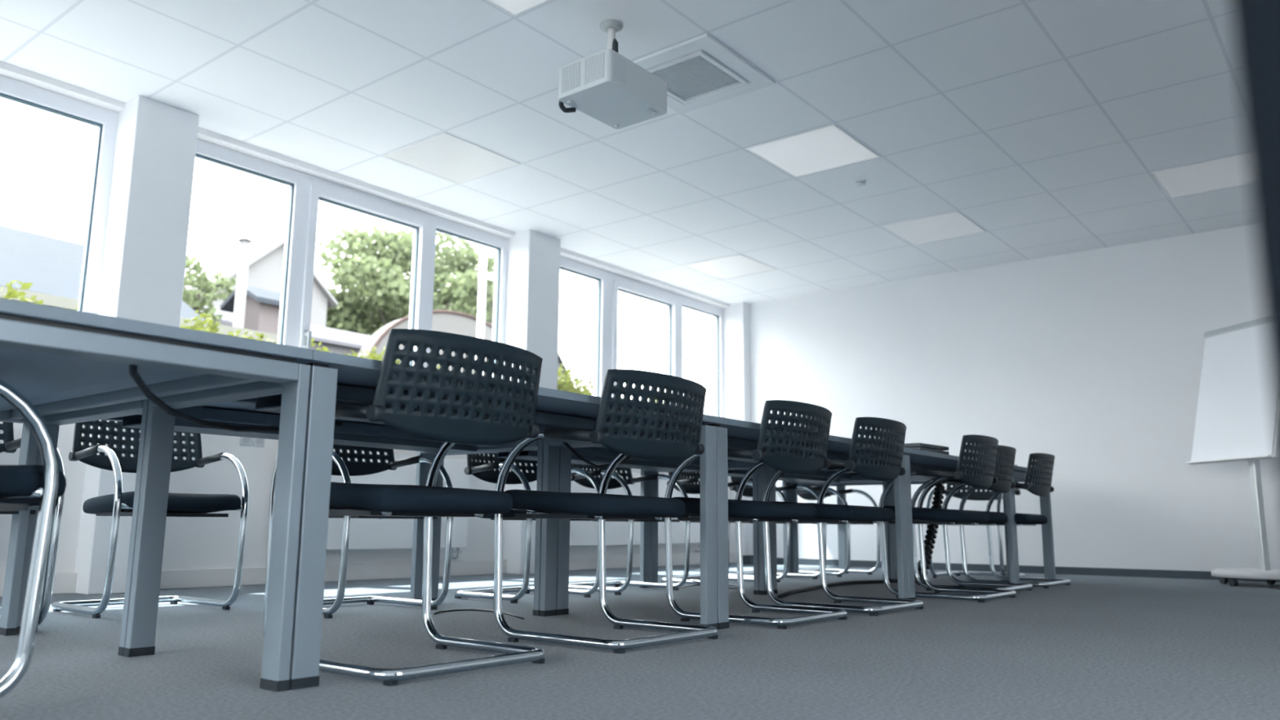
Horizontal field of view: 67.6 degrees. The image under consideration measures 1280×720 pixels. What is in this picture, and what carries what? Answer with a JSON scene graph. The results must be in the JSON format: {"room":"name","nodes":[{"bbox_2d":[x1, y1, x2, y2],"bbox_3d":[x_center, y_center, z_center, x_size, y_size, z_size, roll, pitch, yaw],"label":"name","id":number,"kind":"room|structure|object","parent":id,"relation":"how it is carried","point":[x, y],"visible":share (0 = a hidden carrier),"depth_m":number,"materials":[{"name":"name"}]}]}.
{"room":"conference room","nodes":[
{"label":"conference room","id":0,"kind":"room"},
{"bbox_2d":[0,75,752,596],"bbox_3d":[-2.978,-0.178,4.698,0.340,2.730,12.680,-7,-12,38],"label":"wall","id":1,"kind":"structure","parent":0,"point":[142,277],"depth_m":5.21,"materials":[{"name":"paint"}]},
{"bbox_2d":[0,61,125,313],"bbox_3d":[-3.609,-0.775,4.008,0.280,1.600,2.625,-7,-12,38],"label":"window","id":2,"kind":"structure","parent":1,"relation":"in","point":[106,121],"depth_m":5.01,"materials":[{"name":"white plastic"}]},
{"bbox_2d":[240,436,252,446],"bbox_3d":[-2.264,0.459,5.493,0.013,0.068,0.068,-7,-12,38],"label":"wall socket","id":3,"kind":"object","parent":1,"relation":"in","point":[244,441],"visible":0.7,"depth_m":5.48,"materials":[{"name":"grey plastic"}]},
{"bbox_2d":[253,437,264,447],"bbox_3d":[-2.214,0.470,5.555,0.013,0.068,0.068,-7,-12,38],"label":"wall socket","id":4,"kind":"object","parent":1,"relation":"in","point":[256,442],"visible":0.69,"depth_m":5.55,"materials":[{"name":"grey plastic"}]},
{"bbox_2d":[195,127,515,378],"bbox_3d":[-1.788,-0.370,6.261,0.280,1.600,2.573,-7,-12,38],"label":"window","id":5,"kind":"structure","parent":1,"relation":"in","point":[305,191],"depth_m":6.13,"materials":[{"name":"white plastic"}]},
{"bbox_2d":[275,446,469,559],"bbox_3d":[-1.675,0.937,6.093,0.100,0.684,1.440,-7,-12,38],"label":"radiator","id":6,"kind":"object","parent":1,"relation":"in","point":[364,533],"visible":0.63,"depth_m":6.12,"materials":[{"name":"white metal"}]},
{"bbox_2d":[333,448,466,460],"bbox_3d":[-1.660,0.602,6.142,0.060,0.006,1.420,-7,-12,38],"label":"grille","id":7,"kind":"object","parent":6,"relation":"attached to","point":[399,456],"depth_m":6.23,"materials":[{"name":"plastic"}]},
{"bbox_2d":[569,468,700,551],"bbox_3d":[0.019,1.313,8.188,0.100,0.684,1.900,-7,-12,38],"label":"radiator","id":8,"kind":"object","parent":1,"relation":"in","point":[582,533],"visible":0.22,"depth_m":7.90,"materials":[{"name":"white metal"}]},
{"bbox_2d":[560,248,729,417],"bbox_3d":[0.059,0.040,8.545,0.280,1.600,2.663,-7,-12,38],"label":"window","id":9,"kind":"structure","parent":1,"relation":"in","point":[607,285],"depth_m":8.60,"materials":[{"name":"white plastic"}]},
{"bbox_2d":[0,0,1254,304],"bbox_3d":[-0.628,-1.772,3.084,6.320,0.100,12.680,-7,-12,38],"label":"ceiling","id":10,"kind":"structure","parent":0,"point":[1046,125],"depth_m":5.16,"materials":[{"name":"tile"}]},
{"bbox_2d":[382,132,519,183],"bbox_3d":[-1.162,-1.237,5.902,0.583,0.005,0.601,-7,-12,38],"label":"recessed light","id":11,"kind":"object","parent":10,"relation":"in","point":[446,156],"visible":1,"depth_m":5.88,"materials":[{"name":"white plastic"}]},
{"bbox_2d":[484,0,551,17],"bbox_3d":[-0.515,-1.591,3.820,0.583,0.005,0.601,-7,-12,38],"label":"recessed light","id":12,"kind":"object","parent":10,"relation":"in","point":[514,8],"visible":1,"depth_m":4.13,"materials":[{"name":"white plastic"}]},
{"bbox_2d":[558,19,666,128],"bbox_3d":[-0.127,-1.299,4.252,0.329,0.428,0.415,-7,-12,38],"label":"projector","id":13,"kind":"object","parent":10,"relation":"hanging from","point":[605,86],"visible":1,"depth_m":4.14,"materials":[{"name":"grey plastic"}]},
{"bbox_2d":[632,33,775,114],"bbox_3d":[0.263,-1.411,4.781,0.591,0.020,0.609,-7,-12,38],"label":"ceiling vent","id":14,"kind":"object","parent":10,"relation":"in","point":[700,72],"visible":0.84,"depth_m":4.73,"materials":[{"name":"white metal"}]},
{"bbox_2d":[651,55,738,99],"bbox_3d":[0.263,-1.414,4.782,0.344,0.013,0.344,-7,-12,38],"label":"grille","id":15,"kind":"object","parent":14,"relation":"attached to","point":[696,77],"depth_m":4.78,"materials":[{"name":"grey metal"}]},
{"bbox_2d":[682,253,776,279],"bbox_3d":[0.784,-0.805,8.309,0.583,0.005,0.601,-7,-12,38],"label":"recessed light","id":16,"kind":"object","parent":10,"relation":"in","point":[739,264],"visible":1,"depth_m":8.29,"materials":[{"name":"white plastic"}]},
{"bbox_2d":[745,124,879,177],"bbox_3d":[1.041,-1.246,5.745,0.583,0.005,0.601,-7,-12,38],"label":"recessed light","id":17,"kind":"object","parent":10,"relation":"in","point":[828,147],"visible":1,"depth_m":5.73,"materials":[{"name":"white plastic"}]},
{"bbox_2d":[853,178,866,186],"bbox_3d":[1.432,-1.148,6.215,0.080,0.031,0.080,-7,-12,38],"label":"smoke detector","id":18,"kind":"object","parent":10,"relation":"attached to","point":[860,182],"visible":1,"depth_m":6.19,"materials":[{"name":"white plastic"}]},
{"bbox_2d":[880,210,986,244],"bbox_3d":[2.209,-0.986,7.190,0.583,0.005,0.601,-7,-12,38],"label":"recessed light","id":19,"kind":"object","parent":10,"relation":"in","point":[951,224],"visible":1,"depth_m":7.17,"materials":[{"name":"white plastic"}]},
{"bbox_2d":[1151,153,1250,198],"bbox_3d":[3.634,-1.168,6.070,0.583,0.005,0.601,-7,-12,38],"label":"recessed light","id":20,"kind":"object","parent":10,"relation":"in","point":[1233,171],"visible":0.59,"depth_m":6.08,"materials":[{"name":"white plastic"}]},
{"bbox_2d":[0,563,1279,719],"bbox_3d":[-0.649,0.839,2.633,6.320,0.060,12.680,-7,-12,38],"label":"floor","id":21,"kind":"structure","parent":0,"point":[1092,647],"depth_m":2.58,"materials":[{"name":"grey carpet"}]},
{"bbox_2d":[0,422,64,626],"bbox_3d":[-2.221,0.452,3.038,0.588,0.815,0.544,-6,-12,34],"label":"chair","id":22,"kind":"object","parent":21,"relation":"on","point":[10,445],"visible":0.43,"depth_m":3.09,"materials":[{"name":"black plastic"}]},
{"bbox_2d":[0,500,39,506],"bbox_3d":[-2.182,0.434,3.014,0.495,0.086,0.486,-6,-12,34],"label":"seat cushion","id":23,"kind":"object","parent":22,"relation":"on","point":[30,504],"depth_m":2.97,"materials":[{"name":"black fabric"}]},
{"bbox_2d":[0,379,66,697],"bbox_3d":[-1.504,0.257,1.875,0.544,0.815,0.588,-7,-12,38],"label":"chair","id":24,"kind":"object","parent":21,"relation":"on","point":[45,483],"visible":1,"depth_m":1.87,"materials":[{"name":"black plastic"}]},
{"bbox_2d":[0,465,66,502],"bbox_3d":[-1.475,0.250,1.913,0.486,0.086,0.495,-7,-12,38],"label":"seat cushion","id":25,"kind":"object","parent":24,"relation":"on","point":[19,483],"depth_m":1.89,"materials":[{"name":"black fabric"}]},
{"bbox_2d":[51,419,248,618],"bbox_3d":[-1.953,0.597,3.867,0.588,0.815,0.544,-7,-12,38],"label":"chair","id":26,"kind":"object","parent":21,"relation":"on","point":[117,504],"visible":0.78,"depth_m":3.87,"materials":[{"name":"black plastic"}]},
{"bbox_2d":[82,491,241,514],"bbox_3d":[-1.916,0.579,3.840,0.495,0.086,0.486,-7,-12,38],"label":"seat cushion","id":27,"kind":"object","parent":26,"relation":"on","point":[178,503],"depth_m":3.70,"materials":[{"name":"black fabric"}]},
{"bbox_2d":[0,297,312,692],"bbox_3d":[-1.618,0.365,2.287,1.598,0.740,0.798,-7,-12,38],"label":"conference table","id":28,"kind":"object","parent":21,"relation":"on","point":[61,360],"visible":0.84,"depth_m":2.07,"materials":[{"name":"grey metal"}]},
{"bbox_2d":[128,364,342,431],"bbox_3d":[-1.045,0.111,2.440,0.150,0.119,0.986,-1,-10,8],"label":"cable","id":29,"kind":"object","parent":28,"relation":"hanging from","point":[133,372],"visible":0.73,"depth_m":2.35,"materials":[{"name":"black plastic"}]},
{"bbox_2d":[16,399,543,656],"bbox_3d":[-1.173,0.573,3.471,0.798,0.740,1.633,-7,-12,38],"label":"conference table","id":30,"kind":"object","parent":21,"relation":"on","point":[134,414],"visible":0.39,"depth_m":3.18,"materials":[{"name":"metal"}]},
{"bbox_2d":[121,415,477,453],"bbox_3d":[-1.170,0.265,3.524,0.224,0.066,1.333,-7,-12,38],"label":"cable tray","id":31,"kind":"object","parent":30,"relation":"on","point":[129,421],"depth_m":3.51,"materials":[{"name":"metal"}]},
{"bbox_2d":[322,444,453,618],"bbox_3d":[-1.121,0.616,3.938,0.588,0.815,0.544,-7,-12,38],"label":"chair","id":32,"kind":"object","parent":21,"relation":"on","point":[342,467],"visible":0.26,"depth_m":4.06,"materials":[{"name":"black plastic"}]},
{"bbox_2d":[262,328,544,686],"bbox_3d":[-0.612,0.376,2.524,0.588,0.815,0.544,-7,-12,38],"label":"chair","id":33,"kind":"object","parent":21,"relation":"on","point":[428,501],"visible":0.89,"depth_m":2.38,"materials":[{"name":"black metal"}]},
{"bbox_2d":[328,481,512,514],"bbox_3d":[-0.648,0.367,2.555,0.495,0.086,0.486,-7,-12,38],"label":"seat cushion","id":34,"kind":"object","parent":33,"relation":"on","point":[344,498],"depth_m":2.34,"materials":[{"name":"black fabric"}]},
{"bbox_2d":[123,349,718,689],"bbox_3d":[-0.547,0.494,2.979,0.798,0.740,1.633,-7,-12,38],"label":"conference table","id":35,"kind":"object","parent":21,"relation":"on","point":[335,379],"visible":0.56,"depth_m":2.57,"materials":[{"name":"grey metal"}]},
{"bbox_2d":[254,396,595,444],"bbox_3d":[-0.544,0.185,3.032,0.224,0.066,1.333,-7,-12,38],"label":"cable tray","id":36,"kind":"object","parent":35,"relation":"on","point":[271,404],"depth_m":2.63,"materials":[{"name":"metal"}]},
{"bbox_2d":[562,442,631,468],"bbox_3d":[-0.150,0.380,3.753,0.024,0.096,0.616,-4,-11,26],"label":"cable","id":37,"kind":"object","parent":35,"relation":"hanging from","point":[566,444],"visible":0.65,"depth_m":3.64,"materials":[{"name":"black plastic"}]},
{"bbox_2d":[433,608,524,619],"bbox_3d":[-0.593,1.003,3.778,0.443,0.007,0.238,-4,-11,23],"label":"cable","id":38,"kind":"object","parent":21,"relation":"on","point":[453,610],"visible":0.93,"depth_m":3.89,"materials":[{"name":"black plastic"}]},
{"bbox_2d":[454,453,599,603],"bbox_3d":[-0.520,0.750,4.681,0.588,0.815,0.544,-7,-12,38],"label":"chair","id":39,"kind":"object","parent":21,"relation":"on","point":[477,467],"visible":0.41,"depth_m":4.68,"materials":[{"name":"black plastic"}]},
{"bbox_2d":[480,510,526,518],"bbox_3d":[-0.484,0.732,4.655,0.495,0.086,0.486,-7,-12,38],"label":"seat cushion","id":40,"kind":"object","parent":39,"relation":"on","point":[511,514],"depth_m":4.49,"materials":[{"name":"black fabric"}]},
{"bbox_2d":[431,446,759,600],"bbox_3d":[-0.155,0.799,4.730,0.798,0.740,1.633,-7,-12,38],"label":"conference table","id":41,"kind":"object","parent":21,"relation":"on","point":[598,455],"visible":0.34,"depth_m":4.92,"materials":[{"name":"metal"}]},
{"bbox_2d":[497,450,699,471],"bbox_3d":[-0.152,0.491,4.784,0.224,0.066,1.333,-7,-12,38],"label":"cable tray","id":42,"kind":"object","parent":41,"relation":"on","point":[524,455],"depth_m":4.74,"materials":[{"name":"metal"}]},
{"bbox_2d":[493,368,717,653],"bbox_3d":[-0.119,0.478,3.087,0.588,0.815,0.544,-7,-12,38],"label":"chair","id":43,"kind":"object","parent":21,"relation":"on","point":[602,506],"visible":0.97,"depth_m":2.94,"materials":[{"name":"black plastic"}]},
{"bbox_2d":[503,489,685,517],"bbox_3d":[-0.155,0.469,3.118,0.495,0.086,0.486,-7,-12,38],"label":"seat cushion","id":44,"kind":"object","parent":43,"relation":"on","point":[553,504],"depth_m":2.93,"materials":[{"name":"black fabric"}]},
{"bbox_2d":[568,463,690,595],"bbox_3d":[-0.063,0.851,5.247,0.588,0.815,0.544,-7,-12,38],"label":"chair","id":45,"kind":"object","parent":21,"relation":"on","point":[617,482],"visible":0.41,"depth_m":5.27,"materials":[{"name":"black plastic"}]},
{"bbox_2d":[660,471,753,584],"bbox_3d":[0.497,0.976,5.940,0.588,0.815,0.544,-7,-12,38],"label":"chair","id":46,"kind":"object","parent":21,"relation":"on","point":[688,484],"visible":0.19,"depth_m":6.04,"materials":[{"name":"black plastic"}]},
{"bbox_2d":[680,577,737,589],"bbox_3d":[0.412,1.287,5.522,0.321,0.056,0.451,-7,-12,38],"label":"cable","id":47,"kind":"object","parent":21,"relation":"on","point":[697,584],"visible":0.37,"depth_m":5.42,"materials":[{"name":"black plastic"}]},
{"bbox_2d":[555,416,909,629],"bbox_3d":[0.471,0.720,4.239,0.798,0.740,1.633,-7,-12,38],"label":"conference table","id":48,"kind":"object","parent":21,"relation":"on","point":[731,433],"visible":0.45,"depth_m":3.85,"materials":[{"name":"metal"}]},
{"bbox_2d":[727,448,759,462],"bbox_3d":[0.474,0.411,4.292,0.224,0.066,1.333,-7,-12,38],"label":"cable tray","id":49,"kind":"object","parent":48,"relation":"on","point":[728,458],"depth_m":4.35,"materials":[{"name":"metal"}]},
{"bbox_2d":[742,555,753,564],"bbox_3d":[1.043,1.871,8.948,0.110,0.083,0.210,-7,-12,38],"label":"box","id":50,"kind":"object","parent":21,"relation":"on","point":[747,559],"visible":0.53,"depth_m":8.87,"materials":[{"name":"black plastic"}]},
{"bbox_2d":[664,400,847,629],"bbox_3d":[0.437,0.598,3.755,0.588,0.815,0.544,-7,-12,38],"label":"chair","id":51,"kind":"object","parent":21,"relation":"on","point":[812,422],"visible":0.92,"depth_m":3.62,"materials":[{"name":"black plastic"}]},
{"bbox_2d":[672,497,817,519],"bbox_3d":[0.401,0.589,3.786,0.495,0.086,0.486,-7,-12,38],"label":"seat cushion","id":52,"kind":"object","parent":51,"relation":"on","point":[738,508],"depth_m":3.59,"materials":[{"name":"black fabric"}]},
{"bbox_2d":[650,467,890,582],"bbox_3d":[0.863,1.025,5.989,0.798,0.740,1.633,-7,-12,38],"label":"conference table","id":53,"kind":"object","parent":21,"relation":"on","point":[822,475],"visible":0.26,"depth_m":6.18,"materials":[{"name":"metal"}]},
{"bbox_2d":[727,469,839,483],"bbox_3d":[0.866,0.717,6.043,0.224,0.066,1.333,-7,-12,38],"label":"cable tray","id":54,"kind":"object","parent":53,"relation":"on","point":[734,473],"depth_m":6.08,"materials":[{"name":"metal"}]},
{"bbox_2d":[728,476,826,582],"bbox_3d":[0.933,1.073,6.479,0.588,0.815,0.544,-7,-12,38],"label":"chair","id":55,"kind":"object","parent":21,"relation":"on","point":[748,491],"visible":0.16,"depth_m":6.50,"materials":[{"name":"black plastic"}]},
{"bbox_2d":[796,483,880,577],"bbox_3d":[1.478,1.199,7.185,0.588,0.815,0.544,-7,-12,38],"label":"chair","id":56,"kind":"object","parent":21,"relation":"on","point":[804,494],"visible":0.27,"depth_m":7.20,"materials":[{"name":"black plastic"}]},
{"bbox_2d":[762,417,923,616],"bbox_3d":[0.883,0.691,4.271,0.588,0.815,0.544,-7,-12,38],"label":"chair","id":57,"kind":"object","parent":21,"relation":"on","point":[886,464],"visible":0.9,"depth_m":4.13,"materials":[{"name":"black plastic"}]},
{"bbox_2d":[768,501,894,521],"bbox_3d":[0.847,0.681,4.302,0.495,0.086,0.486,-7,-12,38],"label":"seat cushion","id":58,"kind":"object","parent":57,"relation":"on","point":[825,512],"depth_m":4.07,"materials":[{"name":"black fabric"}]},
{"bbox_2d":[776,579,916,599],"bbox_3d":[1.120,1.298,5.442,0.356,0.025,1.945,-7,-12,38],"label":"cable","id":59,"kind":"object","parent":21,"relation":"on","point":[851,582],"visible":0.73,"depth_m":5.71,"materials":[{"name":"black plastic"}]},
{"bbox_2d":[768,447,1017,599],"bbox_3d":[1.489,0.946,5.498,0.798,0.740,1.633,-7,-12,38],"label":"conference table","id":60,"kind":"object","parent":21,"relation":"on","point":[913,459],"visible":0.27,"depth_m":5.18,"materials":[{"name":"metal"}]},
{"bbox_2d":[826,466,937,480],"bbox_3d":[1.492,0.637,5.551,0.224,0.066,1.333,-7,-12,38],"label":"cable tray","id":61,"kind":"object","parent":60,"relation":"on","point":[914,477],"depth_m":5.65,"materials":[{"name":"metal"}]},
{"bbox_2d":[903,442,949,454],"bbox_3d":[1.492,0.496,5.236,0.260,0.056,0.400,-7,-12,38],"label":"laptop","id":62,"kind":"object","parent":60,"relation":"on","point":[923,446],"visible":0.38,"depth_m":5.09,"materials":[{"name":"black plastic"}]},
{"bbox_2d":[914,480,945,585],"bbox_3d":[1.771,1.038,5.829,0.040,0.641,0.451,-7,-12,38],"label":"cable","id":63,"kind":"object","parent":60,"relation":"hanging from","point":[931,531],"visible":0.66,"depth_m":5.82,"materials":[{"name":"black plastic"}]},
{"bbox_2d":[790,465,1055,581],"bbox_3d":[1.934,1.154,6.681,1.598,0.740,0.798,-7,-12,38],"label":"conference table","id":64,"kind":"object","parent":21,"relation":"on","point":[1019,473],"visible":0.27,"depth_m":6.53,"materials":[{"name":"silver metal"}]},
{"bbox_2d":[878,434,1016,602],"bbox_3d":[1.579,0.823,5.003,0.588,0.815,0.544,-7,-12,38],"label":"chair","id":65,"kind":"object","parent":21,"relation":"on","point":[980,463],"visible":0.91,"depth_m":4.85,"materials":[{"name":"black plastic"}]},
{"bbox_2d":[884,506,989,523],"bbox_3d":[1.543,0.814,5.034,0.495,0.086,0.486,-7,-12,38],"label":"seat cushion","id":66,"kind":"object","parent":65,"relation":"on","point":[920,514],"depth_m":4.82,"materials":[{"name":"black fabric"}]},
{"bbox_2d":[911,444,1032,591],"bbox_3d":[1.903,0.926,5.585,0.588,0.815,0.544,-7,-12,38],"label":"chair","id":67,"kind":"object","parent":21,"relation":"on","point":[1006,455],"visible":0.57,"depth_m":5.50,"materials":[{"name":"black plastic"}]},
{"bbox_2d":[983,511,1008,524],"bbox_3d":[1.867,0.917,5.616,0.495,0.086,0.486,-7,-12,38],"label":"seat cushion","id":68,"kind":"object","parent":67,"relation":"on","point":[994,517],"depth_m":5.46,"materials":[{"name":"black fabric"}]},
{"bbox_2d":[926,464,1025,577],"bbox_3d":[2.391,1.147,6.844,0.544,0.815,0.588,-7,-12,38],"label":"chair","id":69,"kind":"object","parent":21,"relation":"on","point":[975,495],"visible":0.24,"depth_m":6.97,"materials":[{"name":"black plastic"}]},
{"bbox_2d":[959,453,1071,588],"bbox_3d":[2.370,1.024,6.131,0.588,0.815,0.544,-7,-12,38],"label":"chair","id":70,"kind":"object","parent":21,"relation":"on","point":[1039,482],"visible":0.85,"depth_m":5.99,"materials":[{"name":"black plastic"}]},
{"bbox_2d":[982,511,1047,524],"bbox_3d":[2.334,1.015,6.162,0.495,0.086,0.486,-7,-12,38],"label":"seat cushion","id":71,"kind":"object","parent":70,"relation":"on","point":[1020,518],"depth_m":5.91,"materials":[{"name":"black fabric"}]},
{"bbox_2d":[1186,317,1279,586],"bbox_3d":[4.025,0.602,6.343,0.600,1.745,0.700,2,-10,-11],"label":"flipchart","id":72,"kind":"object","parent":21,"relation":"on","point":[1235,418],"visible":1,"depth_m":6.35,"materials":[{"name":"white paper"}]},
{"bbox_2d":[1186,454,1273,464],"bbox_3d":[3.875,0.660,6.302,0.044,0.020,0.680,2,-10,-11],"label":"tray","id":73,"kind":"object","parent":72,"relation":"on","point":[1222,458],"depth_m":6.32,"materials":[{"name":"white metal"}]},
{"bbox_2d":[749,223,1279,571],"bbox_3d":[3.414,0.403,7.755,6.470,2.730,0.150,-7,-12,38],"label":"wall","id":74,"kind":"structure","parent":0,"point":[1091,360],"depth_m":7.68,"materials":[{"name":"white paint"}]},
{"bbox_2d":[776,557,1279,582],"bbox_3d":[3.428,1.639,7.417,5.980,0.058,0.014,-7,-12,38],"label":"baseboard","id":75,"kind":"structure","parent":74,"relation":"attached to","point":[1197,575],"depth_m":7.44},
{"bbox_3d":[1.893,-0.799,0.872,0.150,2.730,12.680,-7,-12,38],"label":"wall","id":76,"kind":"structure","parent":0,"visible":0},
{"bbox_2d":[1231,0,1279,460],"bbox_3d":[0.919,-0.619,0.525,0.984,2.120,1.099,-7,-12,38],"label":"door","id":77,"kind":"structure","parent":76,"relation":"in","point":[1256,23],"depth_m":0.35,"materials":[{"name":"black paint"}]},
{"label":"outside","id":78,"kind":"structure","parent":0,"visible":0},
{"bbox_2d":[0,286,277,342],"bbox_3d":[-7.343,0.458,8.677,0.330,2.740,8.450,-7,-12,38],"label":"wall","id":79,"kind":"structure","parent":78,"point":[48,300],"depth_m":10.21,"materials":[{"name":"white stone"}]},
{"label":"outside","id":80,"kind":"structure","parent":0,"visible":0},
{"bbox_3d":[-25.078,5.968,32.184,160.000,0.300,140.000,-7,-12,38],"label":"ground","id":81,"kind":"structure","parent":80,"visible":0},
{"bbox_2d":[0,280,43,304],"bbox_3d":[-4.726,0.468,6.920,0.736,2.168,0.623,-1,-10,11],"label":"shrub","id":82,"kind":"object","parent":81,"relation":"on","point":[11,293],"visible":0.06,"depth_m":7.06,"materials":[{"name":"green plant"}]},
{"bbox_2d":[0,224,204,320],"bbox_3d":[-16.728,-0.342,16.180,7.500,6.720,15.500,-6,-12,34],"label":"building","id":83,"kind":"structure","parent":81,"relation":"on","point":[53,265],"depth_m":19.60,"materials":[{"name":"concrete"}]},
{"bbox_2d":[179,309,222,334],"bbox_3d":[-3.786,0.665,8.076,0.653,2.190,0.732,7,-12,-35],"label":"shrub","id":84,"kind":"object","parent":81,"relation":"on","point":[214,327],"visible":0.02,"depth_m":8.18,"materials":[{"name":"green plant"}]},
{"bbox_2d":[182,251,236,323],"bbox_3d":[-12.185,0.878,25.996,1.090,7.740,2.042,-7,-12,38],"label":"tree","id":85,"kind":"object","parent":81,"relation":"on","point":[194,302],"visible":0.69,"depth_m":26.37,"materials":[{"name":"green plant"}]},
{"bbox_2d":[232,237,253,328],"bbox_3d":[-8.149,0.526,19.151,0.320,6.160,0.320,-7,-12,38],"label":"post","id":86,"kind":"object","parent":81,"relation":"on","point":[244,246],"visible":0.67,"depth_m":19.44,"materials":[{"name":"white metal"}]},
{"bbox_2d":[226,328,266,341],"bbox_3d":[-3.618,0.765,8.447,0.732,2.120,0.653,0,-10,3],"label":"shrub","id":87,"kind":"object","parent":81,"relation":"on","point":[261,335],"visible":0.02,"depth_m":8.59,"materials":[{"name":"green plant"}]},
{"bbox_2d":[219,285,280,333],"bbox_3d":[-9.441,1.274,23.567,1.700,6.170,1.450,-7,-12,38],"label":"shed","id":88,"kind":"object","parent":81,"relation":"on","point":[262,308],"visible":0.23,"depth_m":23.45,"materials":[{"name":"brick"}]},
{"bbox_2d":[182,238,337,327],"bbox_3d":[-13.886,0.996,32.598,5.500,9.720,4.100,-7,-12,38],"label":"house","id":89,"kind":"structure","parent":81,"relation":"on","point":[265,264],"depth_m":31.62,"materials":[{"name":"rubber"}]},
{"bbox_2d":[187,302,371,355],"bbox_3d":[-10.829,2.026,29.163,2.100,6.570,9.900,-7,-12,38],"label":"hall","id":90,"kind":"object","parent":81,"relation":"on","point":[337,341],"visible":0.02,"depth_m":29.95,"materials":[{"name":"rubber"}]},
{"bbox_2d":[311,337,332,352],"bbox_3d":[-3.148,0.851,9.014,0.639,2.152,0.738,1,-10,-5],"label":"shrub","id":91,"kind":"object","parent":81,"relation":"on","point":[325,348],"visible":0.02,"depth_m":9.22,"materials":[{"name":"green plant"}]},
{"bbox_2d":[344,350,375,359],"bbox_3d":[-2.838,0.925,9.255,0.738,2.092,0.639,0,-10,3],"label":"shrub","id":92,"kind":"object","parent":81,"relation":"on","point":[354,354],"visible":0.02,"depth_m":9.42,"materials":[{"name":"green plant"}]},
{"bbox_2d":[364,346,399,364],"bbox_3d":[-2.618,0.932,9.549,0.639,2.182,0.738,-3,-10,17],"label":"shrub","id":93,"kind":"object","parent":81,"relation":"on","point":[378,357],"visible":0.02,"depth_m":9.56,"materials":[{"name":"green plant"}]},
{"bbox_2d":[317,224,495,335],"bbox_3d":[-9.529,0.643,40.513,9.091,13.211,11.078,-5,-11,30],"label":"tree","id":94,"kind":"object","parent":81,"relation":"on","point":[380,297],"visible":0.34,"depth_m":38.53,"materials":[{"name":"green plant"}]},
{"bbox_2d":[357,309,492,374],"bbox_3d":[-5.191,1.746,26.084,0.665,6.165,6.230,-7,-12,38],"label":"pavilion","id":95,"kind":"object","parent":81,"relation":"on","point":[444,321],"visible":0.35,"depth_m":25.90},
{"bbox_2d":[475,244,494,375],"bbox_3d":[-1.173,0.090,7.604,0.201,3.200,0.262,-7,-12,38],"label":"post","id":96,"kind":"object","parent":81,"relation":"on","point":[482,276],"visible":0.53,"depth_m":7.66,"materials":[{"name":"white metal"}]},
{"bbox_2d":[557,352,575,386],"bbox_3d":[-10.106,4.699,57.960,10.500,11.120,15.500,-3,-10,20],"label":"house","id":97,"kind":"structure","parent":81,"relation":"on","point":[560,361],"depth_m":58.20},
{"bbox_2d":[557,363,588,395],"bbox_3d":[-0.973,1.206,11.558,0.744,2.355,0.639,-4,-11,24],"label":"shrub","id":98,"kind":"object","parent":81,"relation":"on","point":[562,385],"visible":0.18,"depth_m":11.62,"materials":[{"name":"green plant"}]},
{"bbox_2d":[573,377,594,395],"bbox_3d":[-0.743,1.326,11.858,0.717,2.223,0.623,-2,-10,12],"label":"shrub","id":99,"kind":"object","parent":81,"relation":"on","point":[589,382],"visible":0.05,"depth_m":11.98,"materials":[{"name":"green plant"}]},
{"bbox_2d":[697,311,714,413],"bbox_3d":[0.738,0.514,9.969,0.201,3.200,0.262,-7,-12,38],"label":"window frame","id":100,"kind":"structure","parent":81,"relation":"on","point":[700,335],"depth_m":10.02,"materials":[{"name":"white plastic"}]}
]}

